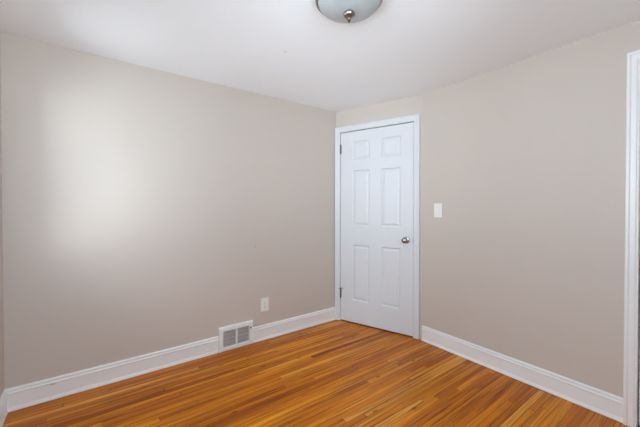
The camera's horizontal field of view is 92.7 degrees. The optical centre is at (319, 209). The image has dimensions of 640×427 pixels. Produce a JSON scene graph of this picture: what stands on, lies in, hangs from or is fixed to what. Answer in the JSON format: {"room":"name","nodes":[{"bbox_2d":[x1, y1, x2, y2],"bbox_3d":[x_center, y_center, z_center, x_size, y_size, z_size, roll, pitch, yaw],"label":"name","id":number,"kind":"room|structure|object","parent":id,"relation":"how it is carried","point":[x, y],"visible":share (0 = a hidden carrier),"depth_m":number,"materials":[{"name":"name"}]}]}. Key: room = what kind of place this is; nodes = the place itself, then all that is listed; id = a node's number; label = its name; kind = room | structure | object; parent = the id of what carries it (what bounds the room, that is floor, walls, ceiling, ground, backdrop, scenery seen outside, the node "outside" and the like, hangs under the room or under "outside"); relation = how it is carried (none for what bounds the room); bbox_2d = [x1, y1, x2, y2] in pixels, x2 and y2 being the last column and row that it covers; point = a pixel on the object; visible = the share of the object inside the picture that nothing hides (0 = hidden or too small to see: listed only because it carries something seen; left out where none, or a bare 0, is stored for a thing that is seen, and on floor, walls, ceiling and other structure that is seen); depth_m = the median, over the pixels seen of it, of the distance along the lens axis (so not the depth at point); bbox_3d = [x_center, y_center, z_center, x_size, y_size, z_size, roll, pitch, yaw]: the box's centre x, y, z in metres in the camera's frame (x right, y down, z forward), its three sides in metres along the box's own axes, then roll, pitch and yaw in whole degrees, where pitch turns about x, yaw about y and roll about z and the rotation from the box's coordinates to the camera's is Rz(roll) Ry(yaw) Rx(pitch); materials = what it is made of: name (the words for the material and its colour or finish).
{"room":"empty bedroom","nodes":[
{"label":"empty bedroom","id":0,"kind":"room"},
{"bbox_2d":[0,39,3,396],"bbox_3d":[-1.082,0.095,0.613,0.120,2.270,2.908,0,1,-36],"label":"wall","id":1,"kind":"structure","parent":0,"point":[1,222],"depth_m":1.80,"materials":[{"name":"beige paint"}]},
{"bbox_2d":[0,389,7,426],"bbox_3d":[-1.026,1.158,0.665,0.020,0.137,2.908,0,1,-36],"label":"baseboard","id":2,"kind":"structure","parent":1,"relation":"attached to","point":[3,399],"depth_m":1.76,"materials":[{"name":"white paint"}]},
{"bbox_2d":[0,32,335,388],"bbox_3d":[-0.945,0.074,2.592,2.685,2.270,0.120,0,1,-36],"label":"wall","id":3,"kind":"structure","parent":0,"point":[145,210],"depth_m":2.26,"materials":[{"name":"beige paint"}]},
{"bbox_2d":[5,336,218,411],"bbox_3d":[-1.374,1.141,2.202,1.278,0.137,0.020,0,1,-36],"label":"baseboard","id":4,"kind":"structure","parent":3,"relation":"attached to","point":[34,393],"depth_m":2.11,"materials":[{"name":"white paint"}]},
{"bbox_2d":[218,320,252,352],"bbox_3d":[-0.729,1.103,2.663,0.307,0.207,0.040,0,1,-36],"label":"air vent","id":5,"kind":"object","parent":3,"relation":"in","point":[237,335],"visible":1,"depth_m":2.66,"materials":[{"name":"white metal"}]},
{"bbox_2d":[223,331,234,347],"bbox_3d":[-0.781,1.101,2.630,0.112,0.143,0.013,0,1,-36],"label":"grille","id":6,"kind":"object","parent":5,"relation":"attached to","point":[228,336],"depth_m":2.63,"materials":[{"name":"grey metal"}]},
{"bbox_2d":[238,326,248,343],"bbox_3d":[-0.681,1.100,2.703,0.112,0.143,0.013,0,1,-36],"label":"grille","id":7,"kind":"object","parent":5,"relation":"attached to","point":[243,331],"depth_m":2.70,"materials":[{"name":"grey metal"}]},
{"bbox_2d":[261,297,268,311],"bbox_3d":[-0.514,0.881,2.838,0.078,0.124,0.009,0,1,-36],"label":"wall outlet","id":8,"kind":"object","parent":3,"relation":"attached to","point":[264,301],"visible":1,"depth_m":2.84,"materials":[{"name":"white plastic"}]},
{"bbox_2d":[253,307,335,342],"bbox_3d":[-0.221,1.133,3.049,0.966,0.137,0.020,0,1,-36],"label":"baseboard","id":9,"kind":"structure","parent":3,"relation":"attached to","point":[274,329],"depth_m":3.00,"materials":[{"name":"white paint"}]},
{"bbox_2d":[2,320,629,426],"bbox_3d":[0.127,1.260,1.513,3.120,0.080,3.148,0,1,-36],"label":"floor","id":10,"kind":"structure","parent":0,"point":[335,373],"depth_m":2.03,"materials":[{"name":"brown wood"}]},
{"bbox_2d":[0,0,639,111],"bbox_3d":[0.127,-1.090,1.489,3.120,0.080,3.148,0,1,-36],"label":"ceiling","id":11,"kind":"structure","parent":0,"point":[288,50],"depth_m":1.85,"materials":[{"name":"white paint"}]},
{"bbox_2d":[315,0,382,22],"bbox_3d":[0.142,-0.982,1.494,0.330,0.136,0.330,0,1,-36],"label":"ceiling light","id":12,"kind":"object","parent":11,"relation":"attached to","point":[340,11],"visible":1,"depth_m":1.48,"materials":[{"name":"white glass"}]},
{"bbox_2d":[336,94,422,339],"bbox_3d":[0.594,0.068,3.126,0.938,2.270,0.120,0,1,34],"label":"wall","id":13,"kind":"structure","parent":0,"point":[413,105],"depth_m":2.92,"materials":[{"name":"beige paint"}]},
{"bbox_2d":[335,114,419,339],"bbox_3d":[0.565,0.158,3.107,0.908,2.091,0.185,0,1,34],"label":"door","id":14,"kind":"structure","parent":13,"relation":"in","point":[377,163],"depth_m":3.06,"materials":[{"name":"white paint"}]},
{"bbox_2d":[422,20,639,397],"bbox_3d":[1.632,0.080,1.985,0.120,2.270,2.145,0,1,-36],"label":"wall","id":15,"kind":"structure","parent":0,"point":[524,160],"depth_m":2.08,"materials":[{"name":"beige paint"}]},
{"bbox_2d":[434,203,441,217],"bbox_3d":[1.037,0.004,2.683,0.012,0.124,0.078,0,1,-36],"label":"light switch","id":16,"kind":"object","parent":15,"relation":"attached to","point":[437,206],"visible":1,"depth_m":2.68,"materials":[{"name":"white plastic"}]},
{"bbox_2d":[421,325,622,422],"bbox_3d":[1.338,1.141,2.279,0.020,0.137,1.334,0,1,-36],"label":"baseboard","id":17,"kind":"structure","parent":15,"relation":"attached to","point":[604,403],"depth_m":2.10,"materials":[{"name":"white paint"}]},
{"bbox_2d":[623,50,639,426],"bbox_3d":[1.966,0.171,1.483,0.177,2.099,0.677,0,1,-36],"label":"door frame","id":18,"kind":"structure","parent":15,"relation":"in","point":[631,376],"depth_m":1.70,"materials":[{"name":"white paint"}]}
]}

